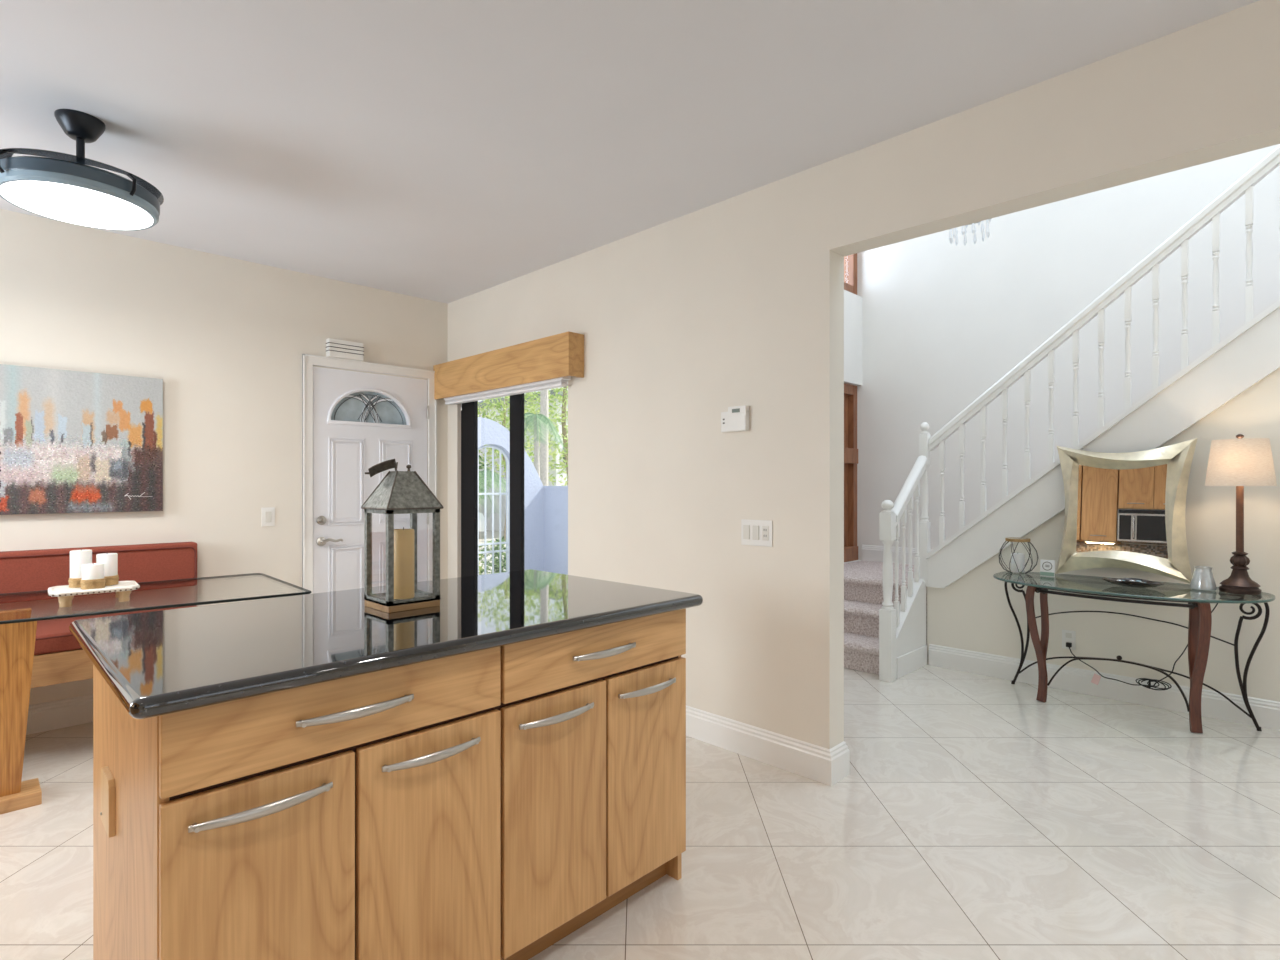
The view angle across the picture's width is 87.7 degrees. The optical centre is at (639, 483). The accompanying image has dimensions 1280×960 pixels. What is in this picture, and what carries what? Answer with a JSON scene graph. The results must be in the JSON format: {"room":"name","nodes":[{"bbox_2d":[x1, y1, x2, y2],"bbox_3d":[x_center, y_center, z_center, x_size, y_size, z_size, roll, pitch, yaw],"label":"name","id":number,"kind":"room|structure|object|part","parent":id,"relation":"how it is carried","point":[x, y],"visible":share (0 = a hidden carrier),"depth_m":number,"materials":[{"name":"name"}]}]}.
{"room":"kitchen","nodes":[
{"label":"kitchen","id":0,"kind":"room"},
{"bbox_2d":[0,209,447,704],"bbox_3d":[-3.033,-0.110,3.574,0.150,2.760,4.571,0,0,45],"label":"wall","id":1,"kind":"structure","parent":0,"point":[227,338],"depth_m":3.92,"materials":[{"name":"beige paint"}]},
{"bbox_2d":[26,694,92,734],"bbox_3d":[-3.329,1.198,3.155,0.018,0.145,3.258,0,0,45],"label":"baseboard","id":2,"kind":"structure","parent":1,"relation":"attached to","point":[51,715],"depth_m":3.46,"materials":[{"name":"wood"}]},
{"bbox_2d":[0,364,162,514],"bbox_3d":[-3.225,-0.220,3.240,0.041,0.744,1.485,0,0,45],"label":"painting","id":3,"kind":"object","parent":1,"relation":"attached to","point":[71,441],"visible":1,"depth_m":3.50,"materials":[{"name":"paint"}]},
{"bbox_2d":[261,507,274,526],"bbox_3d":[-2.329,0.206,4.173,0.010,0.118,0.076,0,0,45],"label":"light switch","id":4,"kind":"object","parent":1,"relation":"attached to","point":[268,513],"visible":1,"depth_m":4.17,"materials":[{"name":"white plastic"}]},
{"bbox_2d":[326,338,363,360],"bbox_3d":[-1.987,-0.902,4.487,0.056,0.120,0.234,0,0,45],"label":"door chime","id":5,"kind":"object","parent":1,"relation":"attached to","point":[335,348],"visible":1,"depth_m":4.46,"materials":[{"name":"white plastic"}]},
{"bbox_2d":[302,354,436,593],"bbox_3d":[-1.853,0.214,4.645,0.026,2.112,0.940,0,0,45],"label":"trim","id":6,"kind":"structure","parent":1,"relation":"attached to","point":[308,361],"depth_m":4.35,"materials":[{"name":"white wood"}]},
{"bbox_2d":[313,367,428,593],"bbox_3d":[-1.853,0.246,4.650,0.101,2.032,0.812,0,0,45],"label":"door","id":7,"kind":"structure","parent":1,"relation":"in","point":[361,421],"depth_m":4.56,"materials":[{"name":"white wood"}]},
{"bbox_3d":[-2.053,0.380,4.415,0.056,0.062,0.156,0,0,45],"label":"lever handle","id":8,"kind":"part","parent":7,"relation":"part of","materials":[{"name":"silver metal"}]},
{"bbox_3d":[-1.891,-0.532,4.652,0.006,0.225,0.544,0,0,45],"label":"leaded glass","id":9,"kind":"part","parent":7,"relation":"part of","materials":[{"name":"clear glass"}]},
{"bbox_3d":[-1.872,-0.534,4.633,0.023,0.265,0.587,0,0,45],"label":"lite frame","id":10,"kind":"part","parent":7,"relation":"part of","materials":[{"name":"white wood"}]},
{"bbox_3d":[-1.864,0.398,4.640,0.010,1.425,0.590,0,0,45],"label":"panel molding","id":11,"kind":"part","parent":7,"relation":"part of","materials":[{"name":"white wood"}]},
{"bbox_2d":[0,0,1258,303],"bbox_3d":[-0.405,-1.430,0.938,7.594,0.120,4.506,0,0,45],"label":"ceiling","id":12,"kind":"structure","parent":0,"point":[444,151],"depth_m":2.35,"materials":[{"name":"paint"}]},
{"bbox_2d":[0,109,163,230],"bbox_3d":[-2.104,-1.202,2.505,0.510,0.336,0.510,0,0,45],"label":"ceiling fan light","id":13,"kind":"object","parent":12,"relation":"hanging from","point":[62,187],"visible":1,"depth_m":2.43,"materials":[{"name":"black metal"}]},
{"bbox_3d":[-2.270,-1.137,2.393,0.111,0.009,0.391,0,0,-33],"label":"blade","id":14,"kind":"part","parent":13,"relation":"part of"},
{"bbox_3d":[-1.998,-1.137,2.356,0.149,0.009,0.384,0,0,45],"label":"blade","id":15,"kind":"part","parent":13,"relation":"part of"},
{"bbox_3d":[-1.939,-1.137,2.616,0.111,0.009,0.391,0,0,-33],"label":"blade","id":16,"kind":"part","parent":13,"relation":"part of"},
{"bbox_2d":[0,664,1279,959],"bbox_3d":[0.960,1.320,2.002,8.044,0.100,7.940,0,0,45],"label":"floor","id":17,"kind":"structure","parent":0,"point":[974,816],"depth_m":2.33,"materials":[{"name":"white tile"}]},
{"bbox_2d":[0,542,196,687],"bbox_3d":[-3.358,0.802,2.779,0.496,0.935,2.642,0,0,45],"label":"bench","id":18,"kind":"object","parent":17,"relation":"on","point":[59,658],"visible":0.44,"depth_m":3.35,"materials":[{"name":"brown wood"}]},
{"bbox_2d":[0,542,196,603],"bbox_3d":[-3.502,0.460,2.921,0.092,0.250,2.642,0,0,45],"label":"cushion","id":19,"kind":"object","parent":18,"relation":"on","point":[23,570],"depth_m":3.53,"materials":[{"name":"red fabric"}]},
{"bbox_2d":[34,605,196,654],"bbox_3d":[-3.352,0.739,2.772,0.475,0.088,2.640,0,0,45],"label":"seat cushion","id":20,"kind":"object","parent":18,"relation":"on","point":[53,636],"depth_m":3.13,"materials":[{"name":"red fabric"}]},
{"bbox_2d":[0,573,310,813],"bbox_3d":[-2.869,0.901,2.783,2.534,0.739,0.966,0,0,-43],"label":"glass dining table","id":21,"kind":"object","parent":17,"relation":"on","point":[17,627],"visible":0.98,"depth_m":2.63,"materials":[{"name":"brown wood"}]},
{"bbox_3d":[-2.897,0.908,2.674,0.060,0.724,0.669,0,0,45],"label":"pedestal panel","id":22,"kind":"part","parent":21,"relation":"part of","materials":[{"name":"brown wood"}]},
{"bbox_3d":[-2.672,0.883,2.453,0.060,0.674,0.670,0,0,45],"label":"pedestal panel","id":23,"kind":"part","parent":21,"relation":"part of","materials":[{"name":"brown wood"}]},
{"bbox_3d":[-2.685,1.245,2.454,0.180,0.050,0.705,0,0,45],"label":"foot plate","id":24,"kind":"part","parent":21,"relation":"part of","materials":[{"name":"brown wood"}]},
{"bbox_2d":[47,581,139,606],"bbox_3d":[-2.463,0.496,3.007,0.251,0.072,0.325,0,0,45],"label":"tray","id":25,"kind":"object","parent":21,"relation":"on","point":[65,594],"visible":0.89,"depth_m":2.94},
{"bbox_2d":[68,549,91,587],"bbox_3d":[-2.525,0.380,3.008,0.094,0.172,0.090,0,0,45],"label":"pillar candle","id":26,"kind":"object","parent":25,"relation":"on","point":[78,558],"visible":0.6,"depth_m":2.97,"materials":[{"name":"white wax"}]},
{"bbox_2d":[80,563,105,589],"bbox_3d":[-2.432,0.408,2.962,0.094,0.116,0.090,0,0,45],"label":"pillar candle","id":27,"kind":"object","parent":25,"relation":"on","point":[92,573],"visible":1,"depth_m":2.93,"materials":[{"name":"white wax"}]},
{"bbox_3d":[-2.463,0.475,3.007,0.251,0.009,0.325,0,0,45],"label":"bead trim","id":28,"kind":"part","parent":25,"relation":"part of","materials":[{"name":"white wood"}]},
{"bbox_2d":[96,553,118,585],"bbox_3d":[-2.451,0.390,3.062,0.094,0.151,0.090,0,0,45],"label":"pillar candle","id":29,"kind":"object","parent":25,"relation":"on","point":[110,560],"visible":0.6,"depth_m":3.04,"materials":[{"name":"white wax"}]},
{"bbox_2d":[93,609,685,959],"bbox_3d":[-0.623,0.831,1.918,0.880,0.879,1.387,0,0,45],"label":"kitchen island","id":30,"kind":"object","parent":17,"relation":"on","point":[495,803],"visible":0.89,"depth_m":1.49,"materials":[{"name":"brown wood"}]},
{"bbox_2d":[100,766,114,837],"bbox_3d":[-1.213,0.720,1.516,0.120,0.124,0.014,0,0,45],"label":"outlet cover","id":31,"kind":"object","parent":30,"relation":"attached to","point":[107,813],"visible":1,"depth_m":1.48,"materials":[{"name":"brown wood"}]},
{"bbox_3d":[-1.125,0.831,1.452,0.818,0.879,0.018,0,0,45],"label":"panel","id":32,"kind":"part","parent":30,"relation":"part of","materials":[{"name":"brown wood"}]},
{"bbox_3d":[-0.714,0.865,1.270,0.020,0.617,0.332,0,0,45],"label":"door","id":33,"kind":"part","parent":30,"relation":"part of","materials":[{"name":"brown wood"}]},
{"bbox_3d":[-0.698,0.603,1.244,0.041,0.022,0.244,0,0,45],"label":"handle","id":34,"kind":"part","parent":30,"relation":"part of","materials":[{"name":"silver metal"}]},
{"bbox_3d":[-0.589,0.469,1.396,0.020,0.148,0.687,0,0,45],"label":"drawer","id":35,"kind":"part","parent":30,"relation":"part of","materials":[{"name":"brown wood"}]},
{"bbox_3d":[-0.576,0.465,1.368,0.041,0.022,0.240,0,0,45],"label":"handle","id":36,"kind":"part","parent":30,"relation":"part of","materials":[{"name":"silver metal"}]},
{"bbox_2d":[69,569,702,718],"bbox_3d":[-0.641,0.373,1.940,0.933,0.036,1.482,0,0,45],"label":"island countertop","id":37,"kind":"structure","parent":30,"relation":"on","point":[163,662],"depth_m":1.62,"materials":[{"name":"black stone"}]},
{"bbox_2d":[361,459,443,612],"bbox_3d":[-0.693,0.141,1.939,0.170,0.428,0.172,0,0,45],"label":"candle lantern","id":38,"kind":"object","parent":37,"relation":"on","point":[398,492],"visible":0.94,"depth_m":1.91,"materials":[{"name":"grey metal"}]},
{"bbox_3d":[-0.749,-0.046,1.926,0.087,0.055,0.044,0,0,-10],"label":"handle","id":39,"kind":"part","parent":38,"relation":"part of","materials":[{"name":"black metal"}]},
{"bbox_3d":[-0.692,0.203,1.940,0.156,0.268,0.156,0,0,45],"label":"frame","id":40,"kind":"part","parent":38,"relation":"part of","materials":[{"name":"metal"}]},
{"bbox_2d":[394,527,413,598],"bbox_3d":[-0.690,0.229,1.940,0.062,0.205,0.062,0,0,45],"label":"pillar candle","id":41,"kind":"object","parent":38,"relation":"in","point":[403,538],"visible":0.87,"depth_m":1.91,"materials":[{"name":"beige wax"}]},
{"bbox_3d":[-0.470,0.865,1.517,0.020,0.617,0.347,0,0,45],"label":"door","id":42,"kind":"part","parent":30,"relation":"part of","materials":[{"name":"brown wood"}]},
{"bbox_3d":[-0.457,0.604,1.488,0.041,0.022,0.237,0,0,45],"label":"handle","id":43,"kind":"part","parent":30,"relation":"part of","materials":[{"name":"silver metal"}]},
{"bbox_3d":[-0.221,0.865,1.769,0.020,0.617,0.341,0,0,45],"label":"door","id":44,"kind":"part","parent":30,"relation":"part of","materials":[{"name":"brown wood"}]},
{"bbox_3d":[-0.209,0.606,1.740,0.041,0.022,0.245,0,0,45],"label":"handle","id":45,"kind":"part","parent":30,"relation":"part of","materials":[{"name":"silver metal"}]},
{"bbox_3d":[-0.100,0.469,1.892,0.020,0.148,0.686,0,0,45],"label":"drawer","id":46,"kind":"part","parent":30,"relation":"part of","materials":[{"name":"brown wood"}]},
{"bbox_3d":[-0.091,0.468,1.860,0.041,0.022,0.235,0,0,45],"label":"handle","id":47,"kind":"part","parent":30,"relation":"part of","materials":[{"name":"silver metal"}]},
{"bbox_3d":[0.022,0.865,2.017,0.020,0.617,0.337,0,0,45],"label":"door","id":48,"kind":"part","parent":30,"relation":"part of","materials":[{"name":"brown wood"}]},
{"bbox_3d":[0.031,0.608,1.983,0.041,0.022,0.241,0,0,45],"label":"handle","id":49,"kind":"part","parent":30,"relation":"part of","materials":[{"name":"silver metal"}]},
{"bbox_3d":[-0.164,0.831,2.427,0.818,0.879,0.018,0,0,45],"label":"panel","id":50,"kind":"part","parent":30,"relation":"part of","materials":[{"name":"brown wood"}]},
{"bbox_2d":[844,145,1279,682],"bbox_3d":[3.099,-0.954,3.981,4.576,4.449,1.711,0,0,45],"label":"staircase","id":51,"kind":"structure","parent":17,"relation":"on","point":[885,602],"depth_m":4.21,"materials":[{"name":"wood"}]},
{"bbox_3d":[1.603,0.728,4.311,0.080,1.085,0.080,0,0,45],"label":"newel post","id":52,"kind":"part","parent":51,"relation":"part of","materials":[{"name":"white wood"}]},
{"bbox_3d":[1.818,0.040,4.521,0.068,0.485,0.490,0,0,45],"label":"handrail","id":53,"kind":"part","parent":51,"relation":"part of","materials":[{"name":"white wood"}]},
{"bbox_3d":[1.784,0.848,4.490,0.075,0.375,0.440,0,0,45],"label":"shoe rail","id":54,"kind":"part","parent":51,"relation":"part of","materials":[{"name":"white wood"}]},
{"bbox_3d":[1.817,0.978,4.528,0.050,0.585,0.520,0,0,45],"label":"panel","id":55,"kind":"part","parent":51,"relation":"part of","materials":[{"name":"white paint"}]},
{"bbox_3d":[1.847,1.202,4.516,0.012,0.135,0.485,0,0,45],"label":"molding","id":56,"kind":"part","parent":51,"relation":"part of","materials":[{"name":"white wood"}]},
{"bbox_3d":[2.014,0.177,4.713,0.062,1.065,0.062,0,0,45],"label":"newel post","id":57,"kind":"part","parent":51,"relation":"part of","materials":[{"name":"white wood"}]},
{"bbox_3d":[3.313,-1.706,3.460,3.540,2.945,0.068,0,0,45],"label":"handrail","id":58,"kind":"part","parent":51,"relation":"part of","materials":[{"name":"white wood"}]},
{"bbox_2d":[993,571,1274,732],"bbox_3d":[2.576,0.909,3.609,1.269,0.723,0.695,0,0,45],"label":"console table","id":59,"kind":"object","parent":17,"relation":"on","point":[1200,617],"visible":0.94,"depth_m":3.47,"materials":[{"name":"clear glass"}]},
{"bbox_3d":[2.388,0.921,4.218,0.145,0.700,0.022,0,0,45],"label":"leg","id":60,"kind":"part","parent":59,"relation":"part of","materials":[{"name":"metal"}]},
{"bbox_2d":[998,537,1037,573],"bbox_3d":[2.328,0.441,4.106,0.216,0.213,0.216,0,0,45],"label":"candle holder","id":61,"kind":"object","parent":59,"relation":"on","point":[1012,539],"visible":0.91,"depth_m":4.07,"materials":[{"name":"metal"}]},
{"bbox_2d":[1011,553,1024,572],"bbox_3d":[2.330,0.482,4.107,0.074,0.121,0.074,0,0,45],"label":"pillar candle","id":62,"kind":"object","parent":61,"relation":"in","point":[1019,558],"visible":0.96,"depth_m":4.08,"materials":[{"name":"white wax"}]},
{"bbox_3d":[2.315,0.921,3.879,0.127,0.695,0.046,0,0,-17],"label":"leg","id":63,"kind":"part","parent":59,"relation":"part of","materials":[{"name":"brown wood"}]},
{"bbox_2d":[1040,559,1054,576],"bbox_3d":[2.414,0.499,3.946,0.074,0.097,0.017,0,0,45],"label":"display card","id":64,"kind":"object","parent":59,"relation":"on","point":[1047,567],"visible":1,"depth_m":3.94,"materials":[{"name":"white paper"}]},
{"bbox_3d":[2.549,0.620,3.603,0.694,0.018,0.068,0,0,45],"label":"rail","id":65,"kind":"part","parent":59,"relation":"part of","materials":[{"name":"metal"}]},
{"bbox_3d":[2.574,0.572,3.599,1.016,0.016,0.506,0,0,45],"label":"frame","id":66,"kind":"part","parent":59,"relation":"part of","materials":[{"name":"metal"}]},
{"bbox_2d":[1055,438,1197,583],"bbox_3d":[2.735,0.147,3.785,0.659,0.790,0.121,0,0,45],"label":"wall mirror","id":67,"kind":"object","parent":59,"relation":"on","point":[1123,510],"visible":0.99,"depth_m":3.78,"materials":[{"name":"silver metal"}]},
{"bbox_2d":[1073,455,1176,558],"bbox_3d":[2.751,0.147,3.815,0.510,0.615,0.049,0,0,45],"label":"mirror glass","id":68,"kind":"object","parent":67,"relation":"attached to","point":[1120,507],"depth_m":3.80,"materials":[{"name":"silver mirror"}]},
{"bbox_2d":[1102,577,1165,587],"bbox_3d":[2.627,0.528,3.547,0.271,0.038,0.153,0,0,45],"label":"bowl","id":69,"kind":"object","parent":59,"relation":"on","point":[1127,583],"visible":0.99,"depth_m":3.52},
{"bbox_2d":[1066,603,1217,689],"bbox_3d":[2.843,0.878,3.801,0.062,0.617,0.733,0,0,-41],"label":"lamp cord","id":70,"kind":"object","parent":59,"relation":"hanging from","point":[1096,678],"visible":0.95,"depth_m":3.78,"materials":[{"name":"black plastic"}]},
{"bbox_3d":[2.830,0.921,3.370,0.046,0.695,0.127,0,0,16],"label":"leg","id":71,"kind":"part","parent":59,"relation":"part of","materials":[{"name":"brown wood"}]},
{"bbox_2d":[1190,566,1216,590],"bbox_3d":[2.914,0.487,3.446,0.106,0.119,0.106,0,0,45],"label":"glass votive","id":72,"kind":"object","parent":59,"relation":"on","point":[1202,578],"visible":1,"depth_m":3.42,"materials":[{"name":"clear glass"}]},
{"bbox_2d":[1205,434,1276,594],"bbox_3d":[3.035,0.147,3.369,0.272,0.801,0.272,0,0,45],"label":"table lamp","id":73,"kind":"object","parent":59,"relation":"on","point":[1239,462],"visible":1,"depth_m":3.31,"materials":[{"name":"beige fabric"}]},
{"bbox_3d":[3.035,-0.107,3.369,0.272,0.234,0.272,0,0,45],"label":"lamp shade","id":74,"kind":"part","parent":73,"relation":"part of","materials":[{"name":"fabric"}]},
{"bbox_3d":[3.168,0.920,3.449,0.136,0.702,0.022,0,0,45],"label":"leg","id":75,"kind":"part","parent":59,"relation":"part of","materials":[{"name":"metal"}]},
{"bbox_2d":[844,290,861,562],"bbox_3d":[0.852,-1.380,5.108,0.200,5.300,3.269,0,0,45],"label":"wall","id":76,"kind":"structure","parent":0,"point":[852,302],"depth_m":6.08,"materials":[{"name":"white paint"}]},
{"bbox_2d":[844,253,856,294],"bbox_3d":[1.705,-2.584,5.987,0.120,1.692,0.820,0,0,45],"label":"window","id":77,"kind":"structure","parent":76,"relation":"in","point":[850,261],"depth_m":6.21,"materials":[{"name":"brown wood"}]},
{"bbox_2d":[844,383,857,561],"bbox_3d":[1.709,-0.104,5.983,0.132,1.628,0.820,0,0,45],"label":"door","id":78,"kind":"structure","parent":76,"relation":"in","point":[850,391],"depth_m":6.20,"materials":[{"name":"brown wood"}]},
{"bbox_3d":[1.698,-0.109,5.984,0.025,1.458,0.665,0,0,45],"label":"shutter panel","id":79,"kind":"part","parent":78,"relation":"part of","materials":[{"name":"brown wood"}]},
{"bbox_2d":[448,0,1279,748],"bbox_3d":[1.303,-0.100,2.421,7.944,2.740,0.125,0,0,45],"label":"wall","id":80,"kind":"structure","parent":0,"point":[738,300],"depth_m":3.01,"materials":[{"name":"beige paint"}]},
{"bbox_2d":[461,393,523,576],"bbox_3d":[-0.857,0.240,4.546,1.295,2.060,0.082,0,0,45],"label":"sliding door frame","id":81,"kind":"structure","parent":80,"relation":"in","point":[469,413],"depth_m":4.86,"materials":[{"name":"black metal"}]},
{"bbox_2d":[433,331,583,399],"bbox_3d":[-0.937,-0.757,4.459,1.587,0.255,0.118,0,0,45],"label":"window valance","id":82,"kind":"object","parent":80,"relation":"attached to","point":[562,354],"visible":1,"depth_m":4.25,"materials":[{"name":"brown wood"}]},
{"bbox_2d":[444,376,570,410],"bbox_3d":[-0.934,-0.595,4.464,1.400,0.130,0.063,0,0,45],"label":"blind headrail","id":83,"kind":"object","parent":82,"relation":"hanging from","point":[562,381],"visible":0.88,"depth_m":4.35,"materials":[{"name":"white metal"}]},
{"bbox_2d":[721,405,748,432],"bbox_3d":[0.448,-0.307,3.154,0.146,0.118,0.032,0,0,45],"label":"thermostat","id":84,"kind":"object","parent":80,"relation":"attached to","point":[736,419],"visible":1,"depth_m":3.13,"materials":[{"name":"white plastic"}]},
{"bbox_2d":[741,519,772,546],"bbox_3d":[0.538,0.226,3.079,0.171,0.120,0.012,0,0,45],"label":"switch plate","id":85,"kind":"object","parent":80,"relation":"attached to","point":[753,532],"visible":1,"depth_m":3.07,"materials":[{"name":"white plastic"}]},
{"bbox_2d":[686,705,849,785],"bbox_3d":[0.255,1.198,3.454,1.702,0.145,0.161,0,0,45],"label":"baseboard","id":86,"kind":"structure","parent":80,"relation":"attached to","point":[811,761],"depth_m":3.01,"materials":[{"name":"white wood"}]},
{"bbox_2d":[857,144,1279,559],"bbox_3d":[4.235,-1.380,4.173,6.430,5.300,0.150,0,0,45],"label":"wall","id":87,"kind":"structure","parent":0,"point":[943,321],"depth_m":5.26,"materials":[{"name":"white paint"}]},
{"bbox_2d":[862,545,932,564],"bbox_3d":[2.414,0.637,5.851,0.980,0.145,0.018,0,0,45],"label":"baseboard","id":88,"kind":"structure","parent":87,"relation":"attached to","point":[874,553],"depth_m":6.07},
{"bbox_2d":[927,368,1279,701],"bbox_3d":[3.854,-0.479,2.954,5.060,3.498,0.080,0,0,45],"label":"wall","id":89,"kind":"structure","parent":0,"point":[972,613],"depth_m":3.72,"materials":[{"name":"white paint"}]},
{"bbox_2d":[1062,630,1075,649],"bbox_3d":[2.635,0.958,4.094,0.072,0.115,0.010,0,0,45],"label":"wall outlet","id":90,"kind":"object","parent":89,"relation":"attached to","point":[1069,636],"visible":1,"depth_m":4.09,"materials":[{"name":"white plastic"}]},
{"bbox_2d":[1066,633,1071,637],"bbox_3d":[2.633,0.930,4.091,0.032,0.030,0.004,0,0,45],"label":"socket","id":91,"kind":"object","parent":90,"relation":"attached to","point":[1068,635],"depth_m":4.09,"materials":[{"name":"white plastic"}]},
{"bbox_2d":[929,644,1279,730],"bbox_3d":[3.827,1.198,2.913,5.040,0.145,0.018,0,0,45],"label":"baseboard","id":92,"kind":"structure","parent":89,"relation":"attached to","point":[1214,705],"depth_m":3.93,"materials":[{"name":"white wood"}]},
{"bbox_3d":[3.123,-4.130,3.010,6.380,0.200,3.469,0,0,45],"label":"ceiling","id":93,"kind":"structure","parent":0,"visible":0},
{"bbox_2d":[949,218,991,245],"bbox_3d":[1.917,-2.725,3.881,0.471,2.610,0.478,0,0,45],"label":"crystal chandelier","id":94,"kind":"object","parent":93,"relation":"hanging from","point":[973,229],"visible":0.16,"depth_m":3.90,"materials":[{"name":"glass"}]},
{"label":"outside","id":95,"kind":"structure","parent":0,"visible":0},
{"bbox_2d":[479,530,505,574],"bbox_3d":[-11.876,1.870,25.755,46.920,0.200,60.000,0,0,45],"label":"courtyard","id":96,"kind":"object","parent":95,"point":[488,532],"depth_m":20.50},
{"bbox_2d":[479,554,482,574],"bbox_3d":[-3.266,1.426,11.995,0.868,0.773,0.867,0,0,-16],"label":"leafy shrub","id":97,"kind":"object","parent":96,"relation":"on","point":[480,567],"visible":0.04,"depth_m":12.10,"materials":[{"name":"green plant"}]},
{"bbox_2d":[479,512,483,531],"bbox_3d":[-7.015,1.067,20.381,4.263,1.405,1.720,0,0,-25],"label":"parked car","id":98,"kind":"object","parent":96,"relation":"on","point":[481,523],"visible":0.02,"depth_m":20.49,"materials":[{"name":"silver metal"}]},
{"bbox_2d":[479,455,491,502],"bbox_3d":[-4.861,0.366,16.730,2.327,2.838,2.285,0,0,45],"label":"leafy tree","id":99,"kind":"object","parent":96,"relation":"on","point":[481,467],"visible":0.02,"depth_m":16.74,"materials":[{"name":"green plant"}]},
{"bbox_2d":[479,470,505,520],"bbox_3d":[-3.526,0.742,13.794,1.732,2.063,1.750,0,0,45],"label":"palm tree","id":100,"kind":"object","parent":96,"relation":"on","point":[481,473],"visible":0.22,"depth_m":13.70,"materials":[{"name":"green plant"}]},
{"bbox_2d":[479,536,505,573],"bbox_3d":[-2.662,1.389,12.755,0.929,0.839,0.957,0,0,45],"label":"leafy shrub","id":101,"kind":"object","parent":96,"relation":"on","point":[496,554],"visible":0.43,"depth_m":12.66,"materials":[{"name":"green plant"}]},
{"bbox_2d":[478,392,539,540],"bbox_3d":[-4.163,-1.143,20.810,2.668,5.842,2.414,0,0,45],"label":"leafy tree","id":102,"kind":"object","parent":96,"relation":"on","point":[504,418],"visible":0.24,"depth_m":20.62,"materials":[{"name":"green plant"}]},
{"bbox_3d":[-4.163,-2.123,20.810,2.668,3.883,2.414,0,0,45],"label":"crown","id":103,"kind":"part","parent":102,"relation":"part of","materials":[{"name":"green plant"}]},
{"bbox_2d":[478,417,567,574],"bbox_3d":[-1.617,0.310,8.856,5.740,2.920,5.340,0,0,45],"label":"wall","id":104,"kind":"structure","parent":96,"relation":"on","point":[545,507],"depth_m":12.18,"materials":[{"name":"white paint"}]},
{"bbox_2d":[478,445,509,574],"bbox_3d":[-2.648,0.520,11.699,0.040,2.400,0.840,0,0,45],"label":"gate","id":105,"kind":"object","parent":104,"relation":"attached to","point":[493,543],"visible":0.58,"depth_m":11.75,"materials":[{"name":"white metal"}]},
{"bbox_2d":[478,389,567,530],"bbox_3d":[-1.862,-0.705,28.661,7.700,4.950,10.400,0,0,45],"label":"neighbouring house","id":106,"kind":"structure","parent":96,"relation":"on","point":[554,472],"depth_m":24.73,"materials":[{"name":"white paint"}]},
{"bbox_2d":[540,389,548,485],"bbox_3d":[-2.350,-1.942,16.139,2.611,7.425,2.620,0,0,45],"label":"palm tree","id":107,"kind":"object","parent":96,"relation":"on","point":[544,405],"visible":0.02,"depth_m":16.07,"materials":[{"name":"green plant"}]},
{"bbox_2d":[524,413,565,476],"bbox_3d":[-2.105,0.158,13.524,1.217,3.226,1.221,0,0,45],"label":"palm tree","id":108,"kind":"object","parent":96,"relation":"on","point":[536,420],"visible":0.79,"depth_m":13.48,"materials":[{"name":"green plant"}]},
{"bbox_2d":[524,381,567,485],"bbox_3d":[-2.043,-1.524,18.716,2.581,6.603,2.584,0,0,45],"label":"leafy tree","id":109,"kind":"object","parent":96,"relation":"on","point":[564,390],"visible":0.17,"depth_m":18.60,"materials":[{"name":"green plant"}]}
]}

